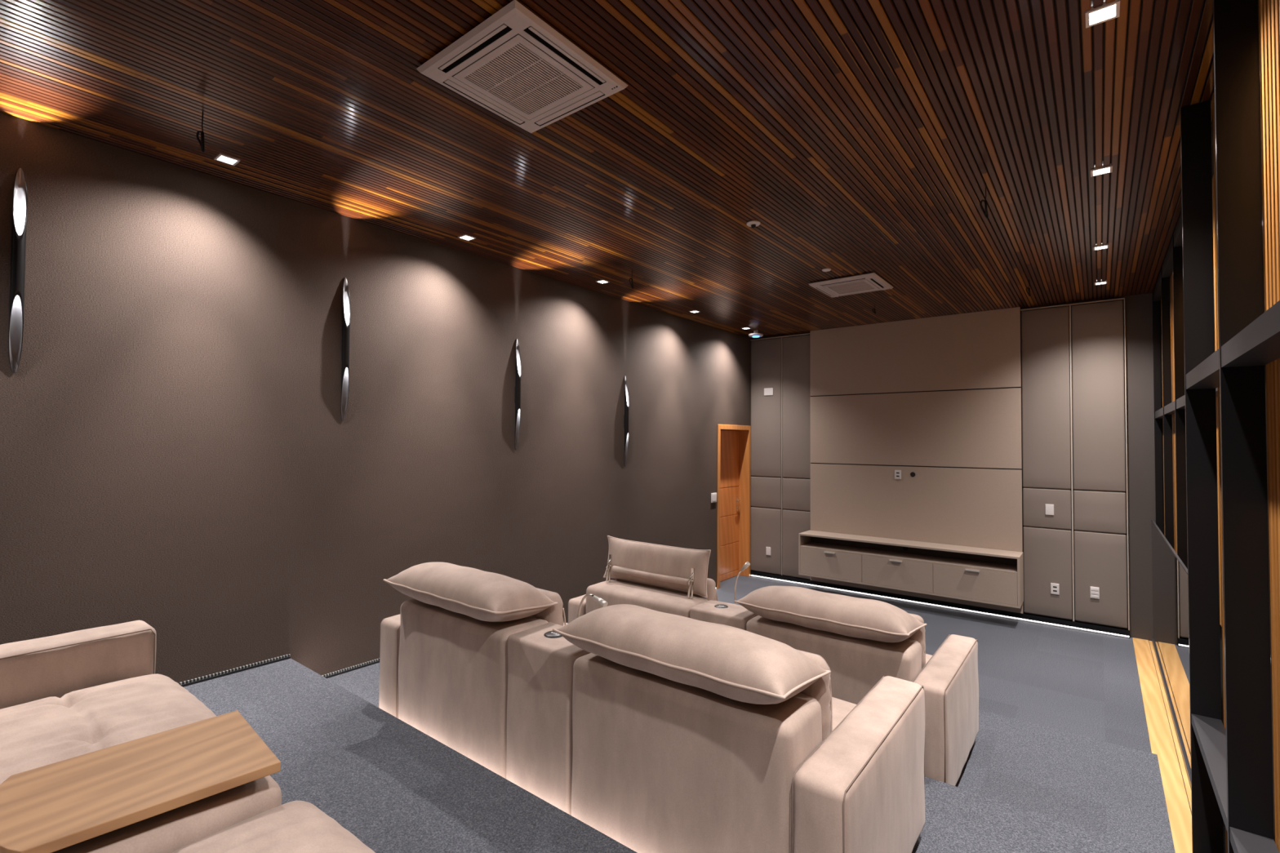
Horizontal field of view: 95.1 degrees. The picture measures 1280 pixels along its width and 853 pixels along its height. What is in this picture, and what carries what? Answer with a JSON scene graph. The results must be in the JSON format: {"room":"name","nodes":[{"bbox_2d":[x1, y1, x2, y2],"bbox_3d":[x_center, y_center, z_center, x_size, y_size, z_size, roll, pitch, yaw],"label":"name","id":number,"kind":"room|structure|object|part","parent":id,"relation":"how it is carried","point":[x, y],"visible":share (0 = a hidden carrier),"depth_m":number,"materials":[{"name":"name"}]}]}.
{"room":"home theater","nodes":[
{"label":"home theater","id":0,"kind":"room"},
{"bbox_2d":[0,111,751,682],"bbox_3d":[-1.307,0.385,4.989,0.240,3.750,9.500,-1,-2,38],"label":"wall","id":1,"kind":"structure","parent":0,"point":[179,457],"depth_m":3.66,"materials":[{"name":"paint"}]},
{"bbox_2d":[8,168,26,373],"bbox_3d":[-2.907,-0.734,2.735,0.050,0.970,0.047,-1,-2,38],"label":"wall sconce","id":2,"kind":"object","parent":1,"relation":"attached to","point":[16,304],"visible":1,"depth_m":2.74,"materials":[{"name":"black paint"}]},
{"bbox_2d":[177,653,290,687],"bbox_3d":[-3.133,1.397,2.438,0.018,0.024,3.080,-1,-2,38],"label":"baseboard","id":3,"kind":"structure","parent":1,"relation":"attached to","point":[197,680],"depth_m":3.41,"materials":[{"name":"black"}]},
{"bbox_2d":[340,277,350,421],"bbox_3d":[-1.972,-0.520,3.922,0.050,0.970,0.047,-1,-2,38],"label":"wall sconce","id":4,"kind":"object","parent":1,"relation":"attached to","point":[346,300],"visible":1,"depth_m":3.92,"materials":[{"name":"black paint"}]},
{"bbox_2d":[321,657,379,678],"bbox_3d":[-1.729,1.641,4.222,0.018,0.024,1.430,-1,-2,38],"label":"baseboard","id":5,"kind":"structure","parent":1,"relation":"attached to","point":[376,660],"depth_m":3.94,"materials":[{"name":"black"}]},
{"bbox_2d":[514,338,520,449],"bbox_3d":[-1.060,-0.280,5.081,0.050,0.970,0.047,-1,-2,38],"label":"wall sconce","id":6,"kind":"object","parent":1,"relation":"attached to","point":[517,370],"visible":1,"depth_m":5.07,"materials":[{"name":"black paint"}]},
{"bbox_2d":[623,376,628,466],"bbox_3d":[-0.144,-0.059,6.244,0.050,0.970,0.047,-1,-2,38],"label":"wall sconce","id":7,"kind":"object","parent":1,"relation":"attached to","point":[626,392],"visible":1,"depth_m":6.23,"materials":[{"name":"black paint"}]},
{"bbox_2d":[711,493,716,502],"bbox_3d":[0.970,0.934,7.675,0.014,0.123,0.130,-1,-2,38],"label":"switch plate","id":8,"kind":"object","parent":1,"relation":"attached to","point":[713,495],"visible":1,"depth_m":7.66,"materials":[{"name":"white plastic"}]},
{"bbox_2d":[716,424,751,588],"bbox_3d":[1.234,1.066,8.173,0.212,2.170,0.925,-1,-2,38],"label":"door","id":9,"kind":"structure","parent":1,"relation":"in","point":[734,447],"depth_m":8.39,"materials":[{"name":"orange wood"}]},
{"bbox_3d":[1.402,1.118,8.430,0.059,0.220,0.140,-1,-2,38],"label":"handle","id":10,"kind":"part","parent":9,"relation":"part of","materials":[{"name":"brown wood"}]},
{"bbox_2d":[183,658,637,852],"bbox_3d":[-1.507,1.483,1.097,4.230,0.193,3.182,-1,-2,38],"label":"floor","id":11,"kind":"structure","parent":0,"point":[393,785],"depth_m":2.35,"materials":[{"name":"grey carpet"}]},
{"bbox_2d":[0,620,375,852],"bbox_3d":[-1.305,0.991,1.238,2.507,0.800,0.995,-1,-2,38],"label":"sofa","id":12,"kind":"object","parent":11,"relation":"on","point":[64,696],"visible":0.6,"depth_m":1.73,"materials":[{"name":"beige fabric"}]},
{"bbox_3d":[-2.223,1.057,1.936,0.199,0.606,0.954,-1,-2,38],"label":"armrest","id":13,"kind":"part","parent":12,"relation":"part of","materials":[{"name":"beige fabric"}]},
{"bbox_2d":[0,673,216,784],"bbox_3d":[-1.710,1.073,1.737,0.856,0.376,0.704,-1,-2,38],"label":"seat cushion","id":14,"kind":"object","parent":12,"relation":"on","point":[46,722],"depth_m":1.82,"materials":[{"name":"beige fabric"}]},
{"bbox_2d":[0,710,280,852],"bbox_3d":[-1.204,0.840,1.400,0.403,0.031,0.498,-1,-2,43],"label":"wooden tray","id":15,"kind":"object","parent":12,"relation":"on","point":[53,807],"visible":1,"depth_m":1.36,"materials":[{"name":"brown wood"}]},
{"bbox_3d":[-1.246,1.117,1.319,0.385,0.468,0.687,-1,-2,38],"label":"console arm","id":16,"kind":"part","parent":12,"relation":"part of","materials":[{"name":"beige fabric"}]},
{"bbox_2d":[173,800,375,852],"bbox_3d":[-0.718,1.060,0.958,0.890,0.376,0.704,-1,-2,38],"label":"seat cushion","id":17,"kind":"object","parent":12,"relation":"on","point":[261,826],"depth_m":1.30,"materials":[{"name":"beige fabric"}]},
{"bbox_2d":[0,0,1214,338],"bbox_3d":[0.569,-1.466,3.473,4.620,0.100,9.350,-1,-2,38],"label":"ceiling","id":18,"kind":"structure","parent":0,"point":[860,136],"depth_m":2.83,"materials":[{"name":"brown wood"}]},
{"bbox_2d":[195,111,204,152],"bbox_3d":[-2.023,-1.359,2.699,0.051,0.202,0.015,0,-1,20],"label":"hanging cable","id":19,"kind":"object","parent":18,"relation":"hanging from","point":[202,143],"visible":1,"depth_m":2.69,"materials":[{"name":"black plastic"}]},
{"bbox_2d":[213,153,239,165],"bbox_3d":[-2.224,-1.442,3.154,0.094,0.016,0.094,-1,-2,38],"label":"recessed light","id":20,"kind":"object","parent":18,"relation":"in","point":[221,157],"visible":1,"depth_m":3.15,"materials":[{"name":"white plastic"}]},
{"bbox_2d":[457,234,475,240],"bbox_3d":[-1.286,-1.408,4.349,0.094,0.016,0.094,-1,-2,38],"label":"recessed light","id":21,"kind":"object","parent":18,"relation":"in","point":[464,237],"visible":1,"depth_m":4.35,"materials":[{"name":"white plastic"}]},
{"bbox_2d":[416,0,627,133],"bbox_3d":[-0.474,-1.436,2.404,0.606,0.048,0.606,-1,-2,38],"label":"air conditioner","id":22,"kind":"object","parent":18,"relation":"attached to","point":[513,64],"visible":1,"depth_m":2.34,"materials":[{"name":"grey plastic"}]},
{"bbox_3d":[-0.474,-1.413,2.403,0.404,0.001,0.404,-1,-2,38],"label":"panel","id":23,"kind":"part","parent":22,"relation":"part of","materials":[{"name":"white plastic"}]},
{"bbox_2d":[465,43,582,114],"bbox_3d":[-0.474,-1.417,2.403,0.340,0.010,0.340,-1,-2,38],"label":"grille","id":24,"kind":"object","parent":22,"relation":"attached to","point":[518,74],"depth_m":2.39,"materials":[{"name":"grey plastic"}]},
{"bbox_2d":[595,279,609,284],"bbox_3d":[-0.353,-1.374,5.536,0.094,0.016,0.094,-1,-2,38],"label":"recessed light","id":25,"kind":"object","parent":18,"relation":"in","point":[602,281],"visible":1,"depth_m":5.54,"materials":[{"name":"white plastic"}]},
{"bbox_2d":[628,269,633,288],"bbox_3d":[-0.077,-1.299,5.139,0.041,0.182,0.015,0,-1,14],"label":"hanging cable","id":26,"kind":"object","parent":18,"relation":"hanging from","point":[632,284],"visible":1,"depth_m":5.13,"materials":[{"name":"black plastic"}]},
{"bbox_2d":[688,310,699,313],"bbox_3d":[0.635,-1.338,6.794,0.094,0.016,0.094,-1,-2,38],"label":"recessed light","id":27,"kind":"object","parent":18,"relation":"in","point":[691,311],"visible":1,"depth_m":6.78,"materials":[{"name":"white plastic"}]},
{"bbox_2d":[746,220,760,228],"bbox_3d":[0.781,-1.382,4.029,0.096,0.036,0.096,-1,-2,38],"label":"security camera","id":28,"kind":"object","parent":18,"relation":"attached to","point":[753,224],"visible":1,"depth_m":4.01,"materials":[{"name":"white plastic"}]},
{"bbox_2d":[748,329,763,337],"bbox_3d":[1.570,-1.256,7.927,0.200,0.094,0.200,-1,-2,38],"label":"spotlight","id":29,"kind":"object","parent":18,"relation":"attached to","point":[755,335],"visible":1,"depth_m":7.89,"materials":[{"name":"white plastic"}]},
{"bbox_2d":[822,267,831,271],"bbox_3d":[1.625,-1.364,5.101,0.076,0.011,0.076,-1,-2,38],"label":"smoke detector","id":30,"kind":"object","parent":18,"relation":"attached to","point":[827,269],"visible":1,"depth_m":5.08,"materials":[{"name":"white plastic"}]},
{"bbox_2d":[808,271,893,297],"bbox_3d":[2.013,-1.345,5.579,0.606,0.048,0.606,-1,-2,38],"label":"air conditioner","id":31,"kind":"object","parent":18,"relation":"attached to","point":[871,282],"visible":1,"depth_m":5.50,"materials":[{"name":"grey plastic"}]},
{"bbox_3d":[2.013,-1.322,5.578,0.404,0.001,0.404,-1,-2,38],"label":"panel","id":32,"kind":"part","parent":31,"relation":"part of","materials":[{"name":"white plastic"}]},
{"bbox_2d":[827,280,875,293],"bbox_3d":[2.013,-1.326,5.578,0.340,0.010,0.340,-1,-2,38],"label":"grille","id":33,"kind":"object","parent":31,"relation":"attached to","point":[844,288],"depth_m":5.57,"materials":[{"name":"grey plastic"}]},
{"bbox_2d":[979,183,988,218],"bbox_3d":[2.000,-1.313,3.404,0.044,0.212,0.015,0,-1,16],"label":"hanging cable","id":34,"kind":"object","parent":18,"relation":"hanging from","point":[985,213],"visible":1,"depth_m":3.40,"materials":[{"name":"black plastic"}]},
{"bbox_2d":[1026,280,1031,296],"bbox_3d":[3.583,-1.280,5.404,0.041,0.163,0.015,0,-1,14],"label":"hanging cable","id":35,"kind":"object","parent":18,"relation":"hanging from","point":[1028,288],"visible":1,"depth_m":5.40,"materials":[{"name":"black plastic"}]},
{"bbox_2d":[1093,243,1108,250],"bbox_3d":[3.530,-1.376,4.483,0.094,0.016,0.094,-1,-2,38],"label":"recessed light","id":36,"kind":"object","parent":18,"relation":"in","point":[1102,246],"visible":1,"depth_m":4.48,"materials":[{"name":"white plastic"}]},
{"bbox_2d":[1094,280,1106,284],"bbox_3d":[4.314,-1.347,5.482,0.094,0.016,0.094,-1,-2,38],"label":"recessed light","id":37,"kind":"object","parent":18,"relation":"in","point":[1101,282],"visible":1,"depth_m":5.47,"materials":[{"name":"white plastic"}]},
{"bbox_2d":[1090,163,1112,177],"bbox_3d":[2.542,-1.412,3.225,0.094,0.016,0.094,-1,-2,38],"label":"recessed light","id":38,"kind":"object","parent":18,"relation":"in","point":[1104,170],"visible":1,"depth_m":3.22,"materials":[{"name":"white plastic"}]},
{"bbox_2d":[1084,0,1119,28],"bbox_3d":[1.616,-1.446,2.046,0.094,0.016,0.094,-1,-2,38],"label":"recessed light","id":39,"kind":"object","parent":18,"relation":"in","point":[1094,16],"visible":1,"depth_m":2.04,"materials":[{"name":"white plastic"}]},
{"bbox_2d":[327,662,1156,852],"bbox_3d":[-1.058,1.693,1.665,4.230,0.193,4.640,-1,-2,38],"label":"floor","id":40,"kind":"structure","parent":0,"point":[957,820],"depth_m":2.38,"materials":[{"name":"grey carpet"}]},
{"bbox_2d":[378,561,924,852],"bbox_3d":[-0.138,1.160,2.722,2.505,0.933,1.050,-1,-2,38],"label":"sofa","id":41,"kind":"object","parent":40,"relation":"on","point":[656,731],"visible":0.98,"depth_m":2.05,"materials":[{"name":"beige fabric"}]},
{"bbox_3d":[-1.039,1.312,3.440,0.199,0.567,0.954,-1,-2,38],"label":"armrest","id":42,"kind":"part","parent":41,"relation":"part of","materials":[{"name":"beige fabric"}]},
{"bbox_3d":[-0.828,1.238,2.859,0.877,0.692,0.304,-1,-2,38],"label":"backrest","id":43,"kind":"part","parent":41,"relation":"part of","materials":[{"name":"beige fabric"}]},
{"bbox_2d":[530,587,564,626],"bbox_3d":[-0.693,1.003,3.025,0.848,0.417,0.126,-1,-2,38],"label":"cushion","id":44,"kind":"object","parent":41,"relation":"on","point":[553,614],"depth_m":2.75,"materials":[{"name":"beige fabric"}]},
{"bbox_2d":[577,593,608,617],"bbox_3d":[-0.230,0.926,2.665,0.203,0.328,0.039,-1,-2,38],"label":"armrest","id":45,"kind":"object","parent":41,"relation":"on","point":[599,601],"depth_m":2.64,"materials":[{"name":"beige fabric"}]},
{"bbox_3d":[0.166,1.224,2.080,0.909,0.691,0.304,-1,-2,38],"label":"backrest","id":46,"kind":"part","parent":41,"relation":"part of","materials":[{"name":"beige fabric"}]},
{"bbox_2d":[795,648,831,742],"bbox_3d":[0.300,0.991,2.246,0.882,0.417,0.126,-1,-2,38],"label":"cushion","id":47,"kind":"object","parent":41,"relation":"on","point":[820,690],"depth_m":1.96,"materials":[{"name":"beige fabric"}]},
{"bbox_2d":[829,697,856,731],"bbox_3d":[0.467,1.320,2.462,0.890,0.329,0.704,-1,-2,38],"label":"seat cushion","id":48,"kind":"object","parent":41,"relation":"on","point":[841,708],"depth_m":2.42,"materials":[{"name":"beige fabric"}]},
{"bbox_3d":[0.784,1.289,2.010,0.178,0.566,0.953,-1,-2,38],"label":"armrest","id":49,"kind":"part","parent":41,"relation":"part of","materials":[{"name":"beige fabric"}]},
{"bbox_2d":[751,292,1164,642],"bbox_3d":[3.490,0.565,7.162,5.020,3.950,0.150,-1,-2,38],"label":"wall","id":50,"kind":"structure","parent":0,"point":[1138,308],"depth_m":5.88,"materials":[{"name":"grey paint"}]},
{"bbox_2d":[751,506,781,574],"bbox_3d":[1.795,1.617,8.333,0.472,0.912,0.050,-1,-2,38],"label":"wall panel","id":51,"kind":"object","parent":50,"relation":"attached to","point":[766,522],"visible":1,"depth_m":8.31,"materials":[{"name":"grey fabric"}]},
{"bbox_2d":[765,546,770,555],"bbox_3d":[1.817,1.762,8.275,0.072,0.114,0.010,-1,-2,38],"label":"wall plate","id":52,"kind":"object","parent":51,"relation":"attached to","point":[767,548],"visible":1,"depth_m":8.27,"materials":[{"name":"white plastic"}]},
{"bbox_2d":[751,476,781,508],"bbox_3d":[1.799,0.939,8.350,0.472,0.434,0.050,-1,-2,38],"label":"wall panel","id":53,"kind":"object","parent":50,"relation":"attached to","point":[766,491],"visible":1,"depth_m":8.32,"materials":[{"name":"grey fabric"}]},
{"bbox_2d":[751,337,781,477],"bbox_3d":[1.807,-0.266,8.378,0.472,1.964,0.050,-1,-2,38],"label":"wall panel","id":54,"kind":"object","parent":50,"relation":"attached to","point":[766,354],"visible":1,"depth_m":8.35,"materials":[{"name":"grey fabric"}]},
{"bbox_2d":[764,387,773,395],"bbox_3d":[1.830,-0.495,8.330,0.137,0.105,0.010,-1,-2,38],"label":"wall plate","id":55,"kind":"object","parent":54,"relation":"attached to","point":[769,391],"visible":1,"depth_m":8.32,"materials":[{"name":"white plastic"}]},
{"bbox_2d":[782,509,810,579],"bbox_3d":[2.158,1.613,8.049,0.410,0.912,0.050,-1,-2,38],"label":"wall panel","id":56,"kind":"object","parent":50,"relation":"attached to","point":[794,522],"visible":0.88,"depth_m":8.06,"materials":[{"name":"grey fabric"}]},
{"bbox_2d":[782,477,810,511],"bbox_3d":[2.162,0.934,8.065,0.410,0.434,0.050,-1,-2,38],"label":"wall panel","id":57,"kind":"object","parent":50,"relation":"attached to","point":[796,491],"visible":0.98,"depth_m":8.04,"materials":[{"name":"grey fabric"}]},
{"bbox_2d":[782,334,810,478],"bbox_3d":[2.169,-0.271,8.094,0.410,1.964,0.050,-1,-2,38],"label":"wall panel","id":58,"kind":"object","parent":50,"relation":"attached to","point":[796,349],"visible":0.97,"depth_m":8.07,"materials":[{"name":"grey fabric"}]},
{"bbox_2d":[809,306,1023,613],"bbox_3d":[3.265,0.373,7.194,2.400,3.363,0.075,-1,-2,38],"label":"wall panel","id":59,"kind":"object","parent":50,"relation":"attached to","point":[937,399],"visible":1,"depth_m":7.06,"materials":[{"name":"beige"}]},
{"bbox_2d":[894,470,901,479],"bbox_3d":[3.174,0.591,7.205,0.075,0.110,0.011,-1,-2,38],"label":"wall socket","id":60,"kind":"object","parent":59,"relation":"attached to","point":[897,473],"visible":1,"depth_m":7.20,"materials":[{"name":"white plastic"}]},
{"bbox_2d":[798,530,1023,608],"bbox_3d":[3.113,1.646,6.982,2.419,0.532,0.387,-1,-2,38],"label":"tv cabinet","id":61,"kind":"object","parent":59,"relation":"attached to","point":[974,574],"visible":1,"depth_m":6.79,"materials":[{"name":"beige laminate"}]},
{"bbox_3d":[2.388,1.728,7.348,0.777,0.330,0.019,-1,-2,38],"label":"door","id":62,"kind":"part","parent":61,"relation":"part of","materials":[{"name":"beige laminate"}]},
{"bbox_3d":[3.005,1.720,6.863,0.784,0.330,0.019,-1,-2,38],"label":"door","id":63,"kind":"part","parent":61,"relation":"part of","materials":[{"name":"beige laminate"}]},
{"bbox_3d":[3.613,1.567,6.362,0.136,0.014,0.025,-1,-2,38],"label":"handle","id":64,"kind":"part","parent":61,"relation":"part of","materials":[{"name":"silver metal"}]},
{"bbox_3d":[3.632,1.712,6.371,0.802,0.330,0.019,-1,-2,38],"label":"door","id":65,"kind":"part","parent":61,"relation":"part of","materials":[{"name":"beige laminate"}]},
{"bbox_2d":[750,570,1129,637],"bbox_3d":[3.257,2.102,7.171,4.210,0.075,0.054,-1,-2,38],"label":"baseboard","id":66,"kind":"structure","parent":50,"relation":"attached to","point":[1077,624],"depth_m":6.76,"materials":[{"name":"black paint"}]},
{"bbox_2d":[750,297,1129,630],"bbox_3d":[3.268,0.388,7.212,4.204,3.344,0.054,-1,-2,38],"label":"trim","id":67,"kind":"structure","parent":50,"relation":"attached to","point":[1120,299],"depth_m":6.18,"materials":[{"name":"silver metal"}]},
{"bbox_2d":[750,573,1129,638],"bbox_3d":[3.246,2.123,7.149,4.200,0.032,0.022,-1,-2,38],"label":"led strip","id":68,"kind":"object","parent":50,"relation":"attached to","point":[1031,620],"visible":1,"depth_m":6.80,"materials":[{"name":"white plastic"}]},
{"bbox_2d":[1021,306,1071,489],"bbox_3d":[4.395,-0.306,6.346,0.426,1.949,0.050,-1,-2,38],"label":"wall panel","id":69,"kind":"object","parent":50,"relation":"attached to","point":[1045,332],"visible":1,"depth_m":6.32,"materials":[{"name":"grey fabric"}]},
{"bbox_2d":[1022,488,1071,529],"bbox_3d":[4.388,0.883,6.318,0.426,0.419,0.050,-1,-2,38],"label":"wall panel","id":70,"kind":"object","parent":50,"relation":"attached to","point":[1034,500],"visible":1,"depth_m":6.30,"materials":[{"name":"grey fabric"}]},
{"bbox_2d":[1044,503,1053,515],"bbox_3d":[4.392,0.891,6.277,0.075,0.115,0.010,-1,-2,38],"label":"wall plate","id":71,"kind":"object","parent":70,"relation":"attached to","point":[1049,508],"visible":1,"depth_m":6.27,"materials":[{"name":"white plastic"}]},
{"bbox_2d":[1022,526,1072,619],"bbox_3d":[4.384,1.566,6.302,0.426,0.936,0.050,-1,-2,38],"label":"wall panel","id":72,"kind":"object","parent":50,"relation":"attached to","point":[1047,552],"visible":1,"depth_m":6.28,"materials":[{"name":"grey fabric"}]},
{"bbox_2d":[1050,582,1059,595],"bbox_3d":[4.418,1.729,6.233,0.074,0.114,0.011,-1,-2,38],"label":"wall socket","id":73,"kind":"object","parent":72,"relation":"attached to","point":[1055,588],"visible":1,"depth_m":6.23,"materials":[{"name":"white plastic"}]},
{"bbox_2d":[1071,300,1125,492],"bbox_3d":[4.747,-0.311,6.070,0.422,1.949,0.050,-1,-2,38],"label":"wall panel","id":74,"kind":"object","parent":50,"relation":"attached to","point":[1097,328],"visible":1,"depth_m":6.05,"materials":[{"name":"brown fabric"}]},
{"bbox_2d":[1073,489,1126,533],"bbox_3d":[4.740,0.879,6.041,0.422,0.419,0.050,-1,-2,38],"label":"wall panel","id":75,"kind":"object","parent":50,"relation":"attached to","point":[1094,511],"visible":1,"depth_m":6.02,"materials":[{"name":"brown fabric"}]},
{"bbox_2d":[1074,530,1127,628],"bbox_3d":[4.736,1.562,6.025,0.422,0.936,0.050,-1,-2,38],"label":"wall panel","id":76,"kind":"object","parent":50,"relation":"attached to","point":[1100,557],"visible":1,"depth_m":6.00,"materials":[{"name":"brown fabric"}]},
{"bbox_2d":[1089,586,1099,599],"bbox_3d":[4.681,1.712,6.025,0.074,0.118,0.014,-1,-2,38],"label":"switch plate","id":77,"kind":"object","parent":76,"relation":"attached to","point":[1095,591],"visible":1,"depth_m":6.02,"materials":[{"name":"white plastic"}]},
{"bbox_2d":[715,575,1226,852],"bbox_3d":[0.468,2.134,3.449,4.820,0.200,9.350,-1,-2,38],"label":"floor","id":78,"kind":"structure","parent":0,"point":[1084,683],"depth_m":5.03,"materials":[{"name":"grey carpet"}]},
{"bbox_2d":[1151,519,1191,786],"bbox_3d":[3.825,1.475,4.199,0.030,1.199,4.046,-1,-2,38],"label":"guardrail","id":79,"kind":"object","parent":78,"relation":"on","point":[1170,641],"visible":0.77,"depth_m":4.13,"materials":[{"name":"grey"}]},
{"bbox_2d":[1152,124,1217,568],"bbox_3d":[3.844,0.345,4.153,0.056,3.450,4.145,-1,-2,38],"label":"window","id":80,"kind":"structure","parent":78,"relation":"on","point":[1173,261],"depth_m":4.93,"materials":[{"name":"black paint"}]},
{"bbox_2d":[955,709,1175,852],"bbox_3d":[-0.618,1.952,2.222,4.230,0.293,6.070,-1,-2,38],"label":"floor","id":81,"kind":"structure","parent":0,"point":[1112,790],"depth_m":3.06,"materials":[{"name":"grey carpet"}]},
{"bbox_2d":[568,535,978,786],"bbox_3d":[0.727,1.332,3.843,2.499,1.040,1.050,-1,-2,38],"label":"sofa","id":82,"kind":"object","parent":81,"relation":"on","point":[862,642],"visible":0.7,"depth_m":3.12,"materials":[{"name":"beige fabric"}]},
{"bbox_3d":[-0.176,1.539,4.563,0.185,0.565,0.953,-1,-2,38],"label":"armrest","id":83,"kind":"part","parent":82,"relation":"part of","materials":[{"name":"beige fabric"}]},
{"bbox_3d":[0.036,1.462,3.981,0.892,0.692,0.305,-1,-2,38],"label":"backrest","id":84,"kind":"part","parent":82,"relation":"part of","materials":[{"name":"beige fabric"}]},
{"bbox_2d":[615,577,716,600],"bbox_3d":[0.171,1.227,4.147,0.864,0.416,0.126,-1,-2,38],"label":"cushion","id":85,"kind":"object","parent":82,"relation":"on","point":[711,585],"depth_m":3.90,"materials":[{"name":"beige fabric"}]},
{"bbox_2d":[733,561,750,604],"bbox_3d":[0.664,1.098,3.834,0.124,0.436,0.039,-1,-2,38],"label":"reading lamp","id":86,"kind":"object","parent":82,"relation":"on","point":[747,564],"depth_m":3.84,"materials":[{"name":"grey metal"}]},
{"bbox_3d":[1.032,1.450,3.198,0.905,0.692,0.304,-1,-2,38],"label":"backrest","id":87,"kind":"part","parent":82,"relation":"part of","materials":[{"name":"beige fabric"}]},
{"bbox_2d":[908,613,925,671],"bbox_3d":[1.167,1.215,3.365,0.876,0.416,0.126,-1,-2,38],"label":"cushion","id":88,"kind":"object","parent":82,"relation":"on","point":[919,636],"depth_m":3.08,"materials":[{"name":"beige fabric"}]},
{"bbox_2d":[925,653,932,663],"bbox_3d":[1.334,1.544,3.581,0.884,0.330,0.704,-1,-2,38],"label":"seat cushion","id":89,"kind":"object","parent":82,"relation":"on","point":[927,656],"depth_m":3.54,"materials":[{"name":"beige fabric"}]},
{"bbox_3d":[1.649,1.514,3.131,0.174,0.565,0.952,-1,-2,38],"label":"armrest","id":90,"kind":"part","parent":82,"relation":"part of","materials":[{"name":"beige fabric"}]},
{"bbox_2d":[1160,0,1279,852],"bbox_3d":[2.296,0.297,2.107,0.210,3.470,9.284,-1,-2,38],"label":"wall","id":91,"kind":"structure","parent":0,"point":[1268,11],"depth_m":1.73,"materials":[{"name":"orange wood"}]},
{"bbox_2d":[1132,637,1192,852],"bbox_3d":[2.116,2.023,2.157,0.147,0.020,9.349,-1,-2,38],"label":"trim","id":92,"kind":"structure","parent":91,"relation":"attached to","point":[1159,721],"depth_m":3.78,"materials":[{"name":"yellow wood"}]},
{"bbox_2d":[1180,0,1279,852],"bbox_3d":[1.271,0.258,1.052,0.096,3.447,3.832,-1,-2,38],"label":"shelving","id":93,"kind":"object","parent":91,"relation":"attached to","point":[1232,768],"visible":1,"depth_m":1.82,"materials":[{"name":"black paint"}]},
{"bbox_3d":[2.147,1.258,2.151,0.093,0.040,0.933,-1,-2,38],"label":"shelf","id":94,"kind":"part","parent":93,"relation":"part of","materials":[{"name":"grey"}]},
{"bbox_3d":[1.557,1.236,1.400,0.093,0.040,0.933,-1,-2,38],"label":"shelf","id":95,"kind":"part","parent":93,"relation":"part of","materials":[{"name":"grey"}]}
]}

